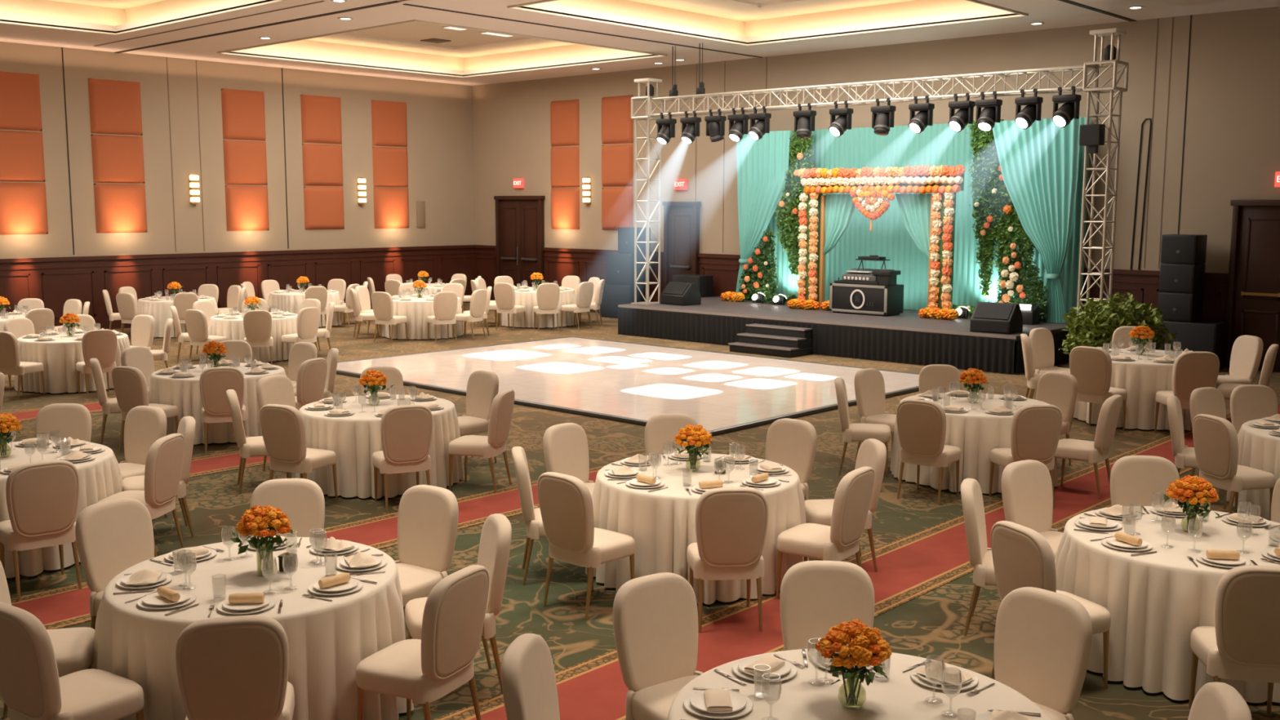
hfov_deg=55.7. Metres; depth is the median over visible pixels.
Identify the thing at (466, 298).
banquet chair
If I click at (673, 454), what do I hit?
dinner plate
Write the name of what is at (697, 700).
dinner plate
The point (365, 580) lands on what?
knife
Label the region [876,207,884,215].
flower
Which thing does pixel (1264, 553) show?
underplate
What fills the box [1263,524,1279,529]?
fork
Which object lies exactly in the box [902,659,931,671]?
knife
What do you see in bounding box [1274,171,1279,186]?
exit sign
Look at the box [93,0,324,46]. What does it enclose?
trim
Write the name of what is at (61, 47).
trim
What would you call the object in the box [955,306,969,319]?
uplight
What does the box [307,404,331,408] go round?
dinner plate
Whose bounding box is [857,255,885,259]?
controller
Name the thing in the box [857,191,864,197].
flower
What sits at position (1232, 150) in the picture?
wall
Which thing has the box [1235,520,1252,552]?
goblet
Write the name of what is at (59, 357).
tablecloth
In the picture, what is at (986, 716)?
dinner plate
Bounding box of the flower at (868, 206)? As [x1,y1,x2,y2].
[865,204,871,210]
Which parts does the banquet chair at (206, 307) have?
backrest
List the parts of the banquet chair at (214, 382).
leg, backrest, panel, seat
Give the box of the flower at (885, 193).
[881,190,888,197]
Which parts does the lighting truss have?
plate, cap plate, motor, cap plate, motor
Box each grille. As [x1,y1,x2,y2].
[600,284,629,317]
[606,253,631,284]
[617,228,634,252]
[662,282,688,294]
[672,275,698,289]
[973,302,1013,319]
[1080,124,1099,144]
[1155,322,1215,353]
[1158,293,1191,320]
[1160,265,1193,291]
[1161,235,1195,262]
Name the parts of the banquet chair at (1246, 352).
seat, backrest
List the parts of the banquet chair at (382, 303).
leg, panel, backrest, leg, seat, leg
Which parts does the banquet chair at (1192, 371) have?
leg, seat, backrest, panel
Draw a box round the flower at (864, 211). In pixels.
[861,208,866,214]
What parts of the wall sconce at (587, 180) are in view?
plate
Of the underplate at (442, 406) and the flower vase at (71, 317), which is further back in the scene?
the flower vase at (71, 317)
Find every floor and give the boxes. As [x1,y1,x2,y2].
[0,302,1279,719]
[336,336,919,435]
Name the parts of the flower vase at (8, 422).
stem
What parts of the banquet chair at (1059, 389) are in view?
backrest, seat, leg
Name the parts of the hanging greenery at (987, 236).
flower, flower, flower, flower, flower, flower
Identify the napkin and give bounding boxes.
[7,463,25,471]
[22,437,45,444]
[26,333,38,336]
[37,337,52,339]
[42,329,56,333]
[56,436,87,444]
[60,450,90,459]
[69,328,84,331]
[79,444,93,451]
[124,568,162,584]
[156,586,180,601]
[160,367,175,372]
[172,546,208,558]
[173,372,191,375]
[174,361,192,367]
[216,312,226,316]
[217,358,233,364]
[225,315,235,318]
[227,311,239,314]
[228,592,264,604]
[247,366,266,372]
[248,359,264,364]
[256,536,286,545]
[260,362,274,368]
[272,315,283,317]
[282,311,293,315]
[312,537,355,551]
[313,403,324,408]
[318,573,350,588]
[324,396,342,400]
[328,408,349,413]
[344,551,377,567]
[370,391,387,396]
[377,407,390,413]
[413,391,434,398]
[422,403,439,408]
[611,465,635,475]
[624,453,652,462]
[635,474,656,484]
[674,450,693,457]
[698,480,723,488]
[704,688,733,711]
[726,453,751,461]
[744,655,784,675]
[751,472,768,482]
[760,463,782,471]
[816,651,838,663]
[913,662,974,685]
[914,396,924,399]
[919,390,937,396]
[943,405,964,410]
[951,390,968,394]
[988,404,1012,412]
[988,709,1033,719]
[1003,393,1021,398]
[1088,516,1106,526]
[1098,504,1137,515]
[1112,355,1130,359]
[1114,532,1142,546]
[1129,346,1146,349]
[1154,355,1174,360]
[1155,501,1191,513]
[1179,348,1193,353]
[1205,549,1239,559]
[1229,512,1263,524]
[1256,420,1275,426]
[1264,413,1279,421]
[1274,546,1279,555]
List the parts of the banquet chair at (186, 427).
seat, leg, backrest, leg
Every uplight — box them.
[751,292,764,303]
[773,293,786,305]
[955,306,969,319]
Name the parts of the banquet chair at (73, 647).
leg, backrest, seat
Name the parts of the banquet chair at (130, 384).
leg, panel, backrest, seat, leg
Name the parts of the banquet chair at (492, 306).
panel, backrest, seat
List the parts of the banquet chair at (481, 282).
backrest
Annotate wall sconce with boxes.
[189,173,199,205]
[357,177,366,205]
[582,177,591,205]
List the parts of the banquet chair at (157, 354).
seat, backrest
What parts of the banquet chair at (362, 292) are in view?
backrest, seat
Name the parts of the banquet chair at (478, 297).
seat, leg, leg, backrest, panel, leg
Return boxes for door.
[493,195,545,287]
[662,201,701,288]
[1225,200,1279,371]
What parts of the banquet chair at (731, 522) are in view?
leg, seat, leg, backrest, panel, leg, leg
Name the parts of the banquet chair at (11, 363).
panel, backrest, leg, leg, seat, leg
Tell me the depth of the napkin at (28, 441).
10.03 m
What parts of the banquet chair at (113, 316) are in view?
backrest, seat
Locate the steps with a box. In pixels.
[728,323,813,357]
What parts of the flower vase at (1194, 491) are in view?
stem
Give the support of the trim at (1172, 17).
attached to the wall at (1232, 150)
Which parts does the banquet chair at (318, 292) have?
backrest, panel, leg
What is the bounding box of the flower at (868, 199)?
[865,196,871,204]
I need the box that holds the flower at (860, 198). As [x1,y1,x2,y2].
[857,196,864,201]
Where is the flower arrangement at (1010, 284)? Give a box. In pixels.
[995,236,1048,323]
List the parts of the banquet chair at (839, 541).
leg, seat, backrest, panel, leg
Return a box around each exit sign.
[513,178,524,187]
[674,178,687,190]
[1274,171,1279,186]
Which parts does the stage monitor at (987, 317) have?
panel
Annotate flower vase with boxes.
[0,296,10,315]
[0,412,22,457]
[59,312,80,336]
[167,281,183,295]
[202,340,227,367]
[230,504,293,573]
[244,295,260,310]
[296,275,309,291]
[357,369,394,403]
[413,280,426,297]
[417,271,429,282]
[530,272,543,288]
[673,423,716,471]
[815,618,892,709]
[957,368,987,402]
[1128,325,1156,355]
[1164,475,1220,533]
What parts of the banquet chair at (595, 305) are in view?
seat, leg, backrest, leg, panel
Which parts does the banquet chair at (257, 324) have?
panel, backrest, leg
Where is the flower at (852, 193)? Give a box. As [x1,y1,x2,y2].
[849,188,857,196]
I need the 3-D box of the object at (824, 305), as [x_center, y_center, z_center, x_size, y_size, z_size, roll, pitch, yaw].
[3.775,-1.082,24.343,0.340,0.243,0.252,7,10,42]
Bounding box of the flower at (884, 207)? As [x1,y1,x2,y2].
[880,204,888,212]
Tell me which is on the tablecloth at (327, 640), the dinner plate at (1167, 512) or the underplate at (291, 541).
the underplate at (291, 541)
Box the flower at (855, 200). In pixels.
[852,196,858,204]
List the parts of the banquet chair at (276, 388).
leg, backrest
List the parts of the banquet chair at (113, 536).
leg, seat, backrest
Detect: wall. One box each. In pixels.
[0,41,474,258]
[471,6,1279,372]
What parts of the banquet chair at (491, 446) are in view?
leg, leg, seat, leg, backrest, panel, leg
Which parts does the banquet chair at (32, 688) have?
panel, backrest, seat, leg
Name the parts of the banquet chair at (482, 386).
seat, backrest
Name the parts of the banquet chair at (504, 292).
leg, panel, backrest, leg, leg, seat, leg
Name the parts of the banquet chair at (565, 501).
leg, panel, backrest, leg, seat, leg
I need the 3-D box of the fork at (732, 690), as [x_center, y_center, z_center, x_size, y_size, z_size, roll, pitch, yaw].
[0.315,1.363,5.015,0.192,0.005,0.022,1,7,9]
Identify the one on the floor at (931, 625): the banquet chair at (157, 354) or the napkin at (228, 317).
the banquet chair at (157, 354)
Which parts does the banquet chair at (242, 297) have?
seat, backrest, panel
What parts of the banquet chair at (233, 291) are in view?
seat, backrest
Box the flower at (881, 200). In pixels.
[877,197,884,204]
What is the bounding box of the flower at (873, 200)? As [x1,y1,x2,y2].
[869,196,877,204]
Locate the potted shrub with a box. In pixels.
[1058,292,1177,355]
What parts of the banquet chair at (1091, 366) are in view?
leg, panel, leg, backrest, seat, leg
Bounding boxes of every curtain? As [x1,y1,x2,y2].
[747,116,1091,319]
[823,194,858,254]
[895,193,932,257]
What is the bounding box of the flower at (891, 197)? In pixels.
[887,192,895,201]
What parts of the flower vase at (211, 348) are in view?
stem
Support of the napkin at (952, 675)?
on the dinner plate at (923, 677)
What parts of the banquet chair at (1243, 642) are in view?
leg, seat, leg, backrest, panel, leg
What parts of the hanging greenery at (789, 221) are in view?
flower, flower, flower, flower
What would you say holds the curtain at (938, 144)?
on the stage
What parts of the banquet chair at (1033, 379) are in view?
panel, leg, backrest, leg, seat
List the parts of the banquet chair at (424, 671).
leg, seat, leg, leg, backrest, panel, leg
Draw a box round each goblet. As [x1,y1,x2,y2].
[177,550,192,585]
[180,554,196,587]
[221,526,235,559]
[261,558,277,592]
[282,554,297,588]
[309,528,324,561]
[312,530,327,563]
[648,452,658,476]
[728,443,739,466]
[760,675,781,719]
[807,640,825,682]
[817,639,835,680]
[924,657,945,700]
[941,668,961,715]
[1128,503,1142,533]
[1151,492,1164,521]
[1159,491,1173,521]
[1160,515,1175,547]
[1187,520,1203,551]
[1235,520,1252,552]
[1236,501,1251,531]
[1245,505,1261,534]
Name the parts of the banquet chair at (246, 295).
backrest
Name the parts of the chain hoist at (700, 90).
chain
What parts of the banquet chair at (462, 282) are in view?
backrest, panel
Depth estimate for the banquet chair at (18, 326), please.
18.81 m
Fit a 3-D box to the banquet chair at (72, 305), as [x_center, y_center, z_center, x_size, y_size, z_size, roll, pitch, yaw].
[-10.627,-0.622,22.329,0.484,0.970,0.588,5,9,31]
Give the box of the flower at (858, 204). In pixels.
[854,200,862,208]
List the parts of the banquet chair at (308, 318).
leg, seat, backrest, panel, leg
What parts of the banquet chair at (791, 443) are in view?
backrest, seat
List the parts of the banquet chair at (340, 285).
backrest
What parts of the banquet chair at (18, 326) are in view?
backrest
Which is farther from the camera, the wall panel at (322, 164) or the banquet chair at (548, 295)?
the wall panel at (322, 164)
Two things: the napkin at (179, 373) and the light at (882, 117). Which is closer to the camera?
the napkin at (179, 373)
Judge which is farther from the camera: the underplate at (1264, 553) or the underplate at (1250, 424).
the underplate at (1250, 424)
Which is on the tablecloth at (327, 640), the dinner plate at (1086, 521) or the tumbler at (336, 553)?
the tumbler at (336, 553)
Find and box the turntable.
[871,269,900,285]
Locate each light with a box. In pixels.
[258,36,272,39]
[330,0,347,3]
[337,17,353,20]
[442,26,467,30]
[479,31,515,36]
[590,67,601,70]
[653,62,664,64]
[655,111,676,144]
[674,58,685,61]
[680,110,701,143]
[704,108,726,142]
[727,107,749,142]
[748,106,771,140]
[793,102,816,138]
[828,100,853,137]
[871,97,896,135]
[908,95,934,133]
[948,93,975,132]
[975,90,1002,131]
[1014,88,1043,128]
[1029,22,1044,25]
[1052,85,1081,127]
[1127,5,1144,9]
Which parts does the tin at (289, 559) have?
lid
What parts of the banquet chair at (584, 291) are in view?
leg, seat, leg, backrest, panel, leg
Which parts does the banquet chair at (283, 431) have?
leg, panel, backrest, leg, seat, leg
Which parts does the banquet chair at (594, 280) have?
backrest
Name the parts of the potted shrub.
stem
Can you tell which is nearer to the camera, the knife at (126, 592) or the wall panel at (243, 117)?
the knife at (126, 592)
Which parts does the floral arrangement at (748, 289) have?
flower, flower, flower, flower, flower, flower, flower, flower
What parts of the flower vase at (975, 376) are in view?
stem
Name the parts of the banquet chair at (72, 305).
seat, backrest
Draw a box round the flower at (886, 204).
[882,200,889,208]
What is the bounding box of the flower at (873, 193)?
[870,190,877,197]
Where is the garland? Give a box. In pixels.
[849,188,895,231]
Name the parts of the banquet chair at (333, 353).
seat, backrest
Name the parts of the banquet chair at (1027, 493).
backrest, seat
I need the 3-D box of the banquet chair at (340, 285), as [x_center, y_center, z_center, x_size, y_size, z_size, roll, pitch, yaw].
[-7.222,-1.405,28.466,0.484,0.970,0.588,2,8,16]
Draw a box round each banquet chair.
[0,331,45,399]
[0,372,4,413]
[0,459,81,600]
[0,560,94,719]
[0,601,144,719]
[3,317,35,375]
[8,374,11,390]
[17,297,44,312]
[25,308,54,334]
[35,403,91,442]
[53,298,81,331]
[56,301,89,332]
[62,314,95,332]
[75,329,117,398]
[75,497,154,667]
[89,358,121,444]
[97,433,184,557]
[102,289,121,329]
[111,365,178,451]
[115,292,154,338]
[118,286,137,333]
[118,405,167,517]
[120,346,155,396]
[122,416,195,537]
[129,314,155,350]
[150,318,173,368]
[170,305,206,362]
[172,292,198,341]
[175,614,294,719]
[184,309,226,364]
[192,300,215,354]
[197,284,218,303]
[199,367,246,454]
[215,340,252,363]
[217,284,241,311]
[217,287,246,315]
[226,389,291,493]
[240,284,269,311]
[241,297,267,312]
[242,281,267,304]
[243,310,273,364]
[249,478,324,537]
[256,374,295,471]
[259,404,337,500]
[261,280,279,302]
[280,306,319,362]
[288,342,317,388]
[293,347,338,399]
[294,357,327,410]
[301,298,320,351]
[305,285,327,328]
[316,302,334,349]
[327,279,346,319]
[333,284,359,328]
[342,281,368,324]
[349,288,382,338]
[355,285,379,334]
[355,564,488,719]
[359,365,403,395]
[367,277,375,309]
[371,291,407,343]
[372,404,433,512]
[384,280,401,296]
[385,274,402,283]
[394,484,458,629]
[398,283,421,296]
[404,513,511,693]
[426,291,457,342]
[442,283,463,329]
[448,389,514,493]
[449,279,465,311]
[451,273,466,311]
[453,288,486,339]
[457,369,498,462]
[462,275,481,302]
[462,286,492,335]
[471,280,501,327]
[475,277,499,324]
[493,275,513,317]
[493,282,525,330]
[501,633,559,719]
[511,446,588,585]
[533,283,559,331]
[537,471,635,620]
[542,422,595,546]
[560,281,593,329]
[561,275,580,319]
[576,279,604,326]
[577,276,599,320]
[613,572,703,719]
[644,413,697,455]
[686,487,768,633]
[765,417,817,523]
[775,466,874,599]
[779,560,874,650]
[804,438,886,572]
[834,377,890,476]
[853,368,896,459]
[896,399,960,505]
[918,364,961,393]
[960,478,996,635]
[988,404,1062,507]
[991,520,1111,689]
[994,586,1092,719]
[1001,459,1063,559]
[1020,333,1044,399]
[1029,327,1069,399]
[1035,371,1077,465]
[1048,394,1122,499]
[1069,346,1127,431]
[1110,455,1179,506]
[1111,325,1151,349]
[1154,351,1219,432]
[1166,395,1227,509]
[1187,681,1252,719]
[1188,564,1279,714]
[1189,386,1226,476]
[1192,413,1275,520]
[1215,334,1263,388]
[1217,343,1279,399]
[1230,384,1277,435]
[1271,477,1279,523]
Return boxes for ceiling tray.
[217,19,667,77]
[506,0,1028,45]
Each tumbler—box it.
[59,440,69,456]
[172,550,186,572]
[211,575,226,598]
[284,531,297,551]
[324,553,337,575]
[638,453,647,471]
[682,468,692,486]
[702,445,711,462]
[749,458,758,476]
[753,666,770,697]
[932,387,939,400]
[1122,503,1133,524]
[1124,515,1136,536]
[1198,502,1210,521]
[1268,524,1279,546]
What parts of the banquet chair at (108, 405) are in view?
panel, backrest, leg, seat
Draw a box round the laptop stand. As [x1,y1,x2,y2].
[855,258,890,271]
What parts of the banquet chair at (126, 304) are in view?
panel, backrest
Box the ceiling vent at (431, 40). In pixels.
[420,38,451,43]
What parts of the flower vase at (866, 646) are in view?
stem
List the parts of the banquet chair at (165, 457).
seat, leg, backrest, panel, leg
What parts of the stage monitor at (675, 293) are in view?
panel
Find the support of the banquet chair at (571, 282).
on the floor at (931, 625)
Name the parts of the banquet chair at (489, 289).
leg, backrest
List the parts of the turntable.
deck plate, platter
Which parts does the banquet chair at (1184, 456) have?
panel, backrest, seat, leg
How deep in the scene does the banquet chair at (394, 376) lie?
13.30 m
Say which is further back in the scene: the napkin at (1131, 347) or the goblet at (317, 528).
the napkin at (1131, 347)
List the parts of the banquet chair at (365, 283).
backrest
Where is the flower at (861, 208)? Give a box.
[857,204,865,212]
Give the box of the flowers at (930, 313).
[918,306,959,319]
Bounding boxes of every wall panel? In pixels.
[0,71,41,131]
[0,130,44,182]
[0,182,48,235]
[88,78,142,135]
[90,133,145,183]
[93,183,146,233]
[221,88,266,141]
[222,139,267,185]
[225,185,269,231]
[300,94,342,144]
[302,143,342,186]
[303,186,344,230]
[371,99,407,146]
[372,146,408,186]
[373,187,408,228]
[550,98,579,146]
[551,146,579,186]
[551,187,579,229]
[601,94,633,144]
[601,143,633,186]
[601,186,633,230]
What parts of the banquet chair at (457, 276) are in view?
backrest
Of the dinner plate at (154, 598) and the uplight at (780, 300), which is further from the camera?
the uplight at (780, 300)
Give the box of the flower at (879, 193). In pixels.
[876,190,882,198]
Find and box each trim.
[0,0,286,35]
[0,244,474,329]
[61,47,74,254]
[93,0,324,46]
[114,0,401,53]
[166,57,176,252]
[195,59,204,251]
[281,67,288,248]
[335,33,535,48]
[403,3,763,57]
[474,244,1228,349]
[695,63,697,201]
[722,61,725,252]
[724,0,810,7]
[765,57,767,112]
[1057,0,1136,22]
[1143,17,1158,267]
[1158,17,1173,268]
[1177,14,1191,234]
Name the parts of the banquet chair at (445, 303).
leg, seat, leg, backrest, panel, leg, leg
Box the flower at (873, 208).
[869,204,876,212]
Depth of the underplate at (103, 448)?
9.76 m
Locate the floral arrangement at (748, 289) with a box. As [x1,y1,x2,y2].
[738,229,777,301]
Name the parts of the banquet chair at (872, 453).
seat, backrest, leg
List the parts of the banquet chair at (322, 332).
seat, backrest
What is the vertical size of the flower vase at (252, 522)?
0.384 m
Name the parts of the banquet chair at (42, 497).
leg, seat, leg, backrest, panel, leg, leg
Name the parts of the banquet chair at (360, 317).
panel, backrest, leg, leg, seat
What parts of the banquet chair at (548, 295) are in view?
leg, seat, leg, backrest, panel, leg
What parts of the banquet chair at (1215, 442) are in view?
panel, backrest, leg, leg, seat, leg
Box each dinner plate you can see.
[17,439,48,444]
[56,440,85,446]
[59,454,92,460]
[71,445,102,452]
[120,572,167,585]
[142,590,191,605]
[158,369,178,373]
[168,547,212,559]
[172,373,192,377]
[222,595,270,610]
[246,362,265,365]
[258,365,276,368]
[262,535,289,546]
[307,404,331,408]
[313,577,358,591]
[315,539,354,551]
[321,398,344,402]
[326,409,351,414]
[339,555,382,568]
[368,393,391,397]
[412,395,434,399]
[608,468,638,475]
[623,457,653,463]
[629,478,661,485]
[671,452,698,457]
[689,690,746,713]
[694,484,727,490]
[724,455,753,461]
[737,656,791,677]
[745,476,777,484]
[755,464,786,471]
[908,397,930,400]
[916,664,972,685]
[918,393,940,397]
[942,407,965,411]
[948,391,969,395]
[977,711,1033,719]
[988,408,1012,413]
[1000,395,1023,399]
[1079,517,1117,527]
[1099,507,1137,516]
[1106,537,1147,547]
[1111,356,1132,359]
[1154,359,1174,362]
[1154,506,1188,514]
[1200,552,1245,564]
[1226,514,1266,524]
[1251,422,1279,426]
[1266,547,1279,557]
[1274,531,1279,537]
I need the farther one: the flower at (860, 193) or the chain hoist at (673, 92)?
the chain hoist at (673, 92)
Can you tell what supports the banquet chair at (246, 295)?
on the floor at (931, 625)
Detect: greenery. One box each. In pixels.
[760,293,798,304]
[774,129,815,275]
[951,303,975,317]
[964,119,1035,297]
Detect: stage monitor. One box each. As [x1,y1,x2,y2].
[660,281,701,306]
[969,302,1022,334]
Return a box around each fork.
[124,591,156,602]
[203,546,224,551]
[207,603,215,617]
[295,537,302,546]
[302,594,333,600]
[344,548,370,556]
[349,571,385,574]
[693,687,739,691]
[773,653,805,667]
[965,683,995,696]
[1090,536,1114,541]
[1186,555,1198,566]
[1260,558,1279,564]
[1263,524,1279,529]
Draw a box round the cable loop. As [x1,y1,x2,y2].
[1129,118,1151,269]
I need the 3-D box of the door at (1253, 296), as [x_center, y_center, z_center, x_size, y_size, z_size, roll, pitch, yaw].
[10.667,-1.196,19.864,1.980,2.840,0.150,7,10,42]
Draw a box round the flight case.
[829,282,903,315]
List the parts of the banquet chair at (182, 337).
backrest, leg, seat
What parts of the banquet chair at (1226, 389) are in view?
seat, backrest, panel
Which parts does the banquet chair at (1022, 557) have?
leg, panel, backrest, seat, leg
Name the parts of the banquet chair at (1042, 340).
backrest, seat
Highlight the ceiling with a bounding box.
[0,0,1279,85]
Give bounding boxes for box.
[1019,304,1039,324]
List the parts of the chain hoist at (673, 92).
chain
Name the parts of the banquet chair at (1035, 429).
leg, seat, backrest, panel, leg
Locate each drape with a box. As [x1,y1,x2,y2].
[736,130,790,298]
[992,117,1080,323]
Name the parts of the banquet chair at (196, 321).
leg, panel, backrest, seat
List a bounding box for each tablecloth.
[0,312,54,331]
[0,440,123,577]
[14,331,130,393]
[93,537,413,719]
[137,296,217,337]
[148,363,286,444]
[208,312,297,362]
[267,289,341,327]
[292,394,464,498]
[379,295,463,339]
[420,283,444,295]
[500,286,577,328]
[585,453,808,604]
[666,648,1051,719]
[889,392,1057,493]
[1054,506,1279,702]
[1069,348,1215,431]
[1226,418,1279,519]
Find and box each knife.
[113,589,155,594]
[150,558,173,565]
[164,603,199,615]
[277,599,283,613]
[350,577,377,583]
[648,486,667,492]
[714,669,746,684]
[801,648,808,666]
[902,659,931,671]
[987,709,1040,715]
[1073,528,1106,533]
[1130,551,1156,555]
[1141,506,1149,514]
[1214,512,1232,518]
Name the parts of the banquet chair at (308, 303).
backrest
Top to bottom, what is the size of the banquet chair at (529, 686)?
0.970 m
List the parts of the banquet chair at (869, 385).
leg, backrest, seat, leg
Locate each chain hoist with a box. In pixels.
[669,45,678,96]
[696,42,705,94]
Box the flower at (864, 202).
[861,200,867,206]
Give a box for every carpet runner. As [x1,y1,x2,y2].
[1,401,102,422]
[10,464,607,630]
[189,450,269,477]
[433,404,1279,719]
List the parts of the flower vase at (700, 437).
stem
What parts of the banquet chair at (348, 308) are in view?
seat, backrest, panel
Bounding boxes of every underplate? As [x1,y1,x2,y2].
[0,468,11,473]
[14,440,52,446]
[22,335,42,337]
[53,441,89,448]
[56,454,95,462]
[67,446,105,453]
[115,572,173,588]
[137,591,196,608]
[155,370,181,374]
[164,547,217,562]
[169,373,195,377]
[172,365,195,368]
[213,362,236,365]
[216,595,275,613]
[244,370,269,373]
[244,537,294,550]
[304,405,333,409]
[307,578,363,595]
[309,542,359,554]
[318,399,346,403]
[324,411,354,416]
[335,556,386,571]
[365,394,393,398]
[409,396,437,400]
[429,405,444,409]
[604,470,641,477]
[620,458,656,465]
[625,480,664,488]
[667,453,702,459]
[683,690,753,719]
[691,484,729,493]
[720,456,756,462]
[732,657,797,682]
[742,478,780,486]
[751,466,789,473]
[811,652,874,671]
[910,664,978,690]
[915,394,942,398]
[943,408,968,412]
[946,391,972,395]
[972,711,1035,719]
[985,409,1014,414]
[998,395,1026,399]
[1074,518,1121,530]
[1095,508,1141,519]
[1101,537,1152,551]
[1111,357,1134,360]
[1125,347,1149,351]
[1150,506,1195,516]
[1151,359,1174,363]
[1195,553,1250,568]
[1222,515,1271,526]
[1248,422,1279,428]
[1261,417,1279,422]
[1261,548,1279,560]
[1268,431,1279,435]
[1269,532,1279,541]
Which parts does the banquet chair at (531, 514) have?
panel, backrest, leg, leg, seat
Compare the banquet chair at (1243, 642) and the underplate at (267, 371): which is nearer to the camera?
the banquet chair at (1243, 642)
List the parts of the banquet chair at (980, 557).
leg, backrest, leg, seat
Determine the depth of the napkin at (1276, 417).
11.24 m
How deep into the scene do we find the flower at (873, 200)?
23.36 m
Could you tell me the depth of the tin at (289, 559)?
6.61 m
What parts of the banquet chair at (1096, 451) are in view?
leg, seat, leg, leg, backrest, panel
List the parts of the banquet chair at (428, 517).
seat, backrest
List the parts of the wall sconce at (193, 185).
plate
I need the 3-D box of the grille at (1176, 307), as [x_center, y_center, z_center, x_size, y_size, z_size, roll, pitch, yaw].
[9.016,-0.892,20.430,0.520,0.425,0.015,7,10,42]
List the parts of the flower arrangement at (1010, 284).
flower, flower, flower, flower, flower, flower, flower, flower, flower, flower, flower, flower, flower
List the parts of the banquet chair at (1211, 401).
leg, backrest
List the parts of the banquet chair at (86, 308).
seat, backrest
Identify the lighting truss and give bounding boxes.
[631,27,1128,346]
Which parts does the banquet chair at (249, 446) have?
panel, backrest, leg, leg, seat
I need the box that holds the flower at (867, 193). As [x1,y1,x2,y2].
[863,190,871,197]
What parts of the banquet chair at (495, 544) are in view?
leg, seat, leg, backrest, leg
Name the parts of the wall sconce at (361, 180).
plate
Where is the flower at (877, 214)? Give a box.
[874,210,881,217]
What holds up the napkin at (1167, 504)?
on the dinner plate at (1167, 512)
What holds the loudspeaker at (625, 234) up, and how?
on the loudspeaker at (620, 266)
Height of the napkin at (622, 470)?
0.060 m
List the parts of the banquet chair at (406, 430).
leg, seat, leg, backrest, panel, leg, leg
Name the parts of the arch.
flower, flower, flower, flower, flower, flower, flower, flower, flower, flower, flower, flower, flower, flower, flower, flower, flower, flower, post, flower, flower, flower, flower, flower, flower, flower, flower, flower, flower, flower, flower, flower, flower, flower, flower, flower, flower, frame, flower, flower, flower, flower, flower, flower, flower, flower, flower, flower, flower, flower, flower, flower, flower, flower, flower, flower, flower, flower, flower, flower, flower, flower, flower, flower, flower, flower, flower, frame, flower, flower, flower, flower, flower, flower, flower, flower, flower, flower, flower, flower, flower, flower, flower, flower, flower, flower, post, flower, flower, flower, flower, flower, flower, flower, flower, flower, flower, flower, flower, flower, flower, flower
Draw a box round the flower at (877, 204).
[873,201,880,208]
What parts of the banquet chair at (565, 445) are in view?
backrest, seat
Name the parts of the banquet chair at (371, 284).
panel, backrest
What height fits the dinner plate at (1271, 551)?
0.019 m
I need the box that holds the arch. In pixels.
[796,164,965,309]
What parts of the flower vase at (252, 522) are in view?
stem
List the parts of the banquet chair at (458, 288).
backrest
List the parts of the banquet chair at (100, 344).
leg, seat, leg, backrest, panel, leg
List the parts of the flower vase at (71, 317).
stem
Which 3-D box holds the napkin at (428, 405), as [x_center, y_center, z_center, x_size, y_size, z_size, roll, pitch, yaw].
[-2.062,0.445,11.866,0.102,0.034,0.172,4,8,30]
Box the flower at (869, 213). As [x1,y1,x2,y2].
[867,211,872,219]
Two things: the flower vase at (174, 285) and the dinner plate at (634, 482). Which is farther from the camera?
the flower vase at (174, 285)
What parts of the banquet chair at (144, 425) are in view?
seat, backrest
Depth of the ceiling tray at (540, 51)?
28.48 m
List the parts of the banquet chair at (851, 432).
panel, backrest, leg, seat, leg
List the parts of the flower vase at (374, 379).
stem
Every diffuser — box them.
[444,26,464,30]
[482,32,511,36]
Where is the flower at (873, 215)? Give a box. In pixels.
[871,212,877,220]
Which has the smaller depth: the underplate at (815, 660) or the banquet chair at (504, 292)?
the underplate at (815, 660)
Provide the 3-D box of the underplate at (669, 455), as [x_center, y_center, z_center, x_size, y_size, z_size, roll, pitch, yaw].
[0.360,0.766,9.613,0.280,0.016,0.280,-1,7,-7]
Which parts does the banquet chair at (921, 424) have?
leg, leg, panel, backrest, leg, seat, leg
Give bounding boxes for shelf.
[855,258,890,261]
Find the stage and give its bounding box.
[617,296,1096,373]
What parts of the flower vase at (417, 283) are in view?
stem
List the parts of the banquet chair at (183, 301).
backrest, panel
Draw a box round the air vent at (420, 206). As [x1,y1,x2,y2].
[416,201,425,227]
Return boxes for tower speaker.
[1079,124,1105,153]
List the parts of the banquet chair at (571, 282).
backrest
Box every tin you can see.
[277,551,296,572]
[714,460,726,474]
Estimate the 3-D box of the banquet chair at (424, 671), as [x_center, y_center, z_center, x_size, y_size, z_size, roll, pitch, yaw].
[-1.089,1.495,6.109,0.588,0.970,0.484,4,8,27]
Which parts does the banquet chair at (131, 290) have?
backrest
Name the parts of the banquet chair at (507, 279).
backrest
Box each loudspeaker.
[600,283,649,318]
[605,252,645,284]
[617,226,650,253]
[672,274,713,297]
[1155,320,1228,369]
[1157,291,1203,322]
[1159,262,1205,293]
[1160,234,1207,264]
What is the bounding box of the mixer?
[840,267,878,285]
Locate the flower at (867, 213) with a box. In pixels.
[864,210,870,217]
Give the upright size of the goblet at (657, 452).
0.181 m
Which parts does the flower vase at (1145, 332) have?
stem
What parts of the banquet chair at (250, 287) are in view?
backrest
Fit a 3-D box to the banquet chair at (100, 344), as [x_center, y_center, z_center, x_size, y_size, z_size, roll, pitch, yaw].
[-7.781,0.027,17.357,0.484,0.970,0.588,-6,9,-37]

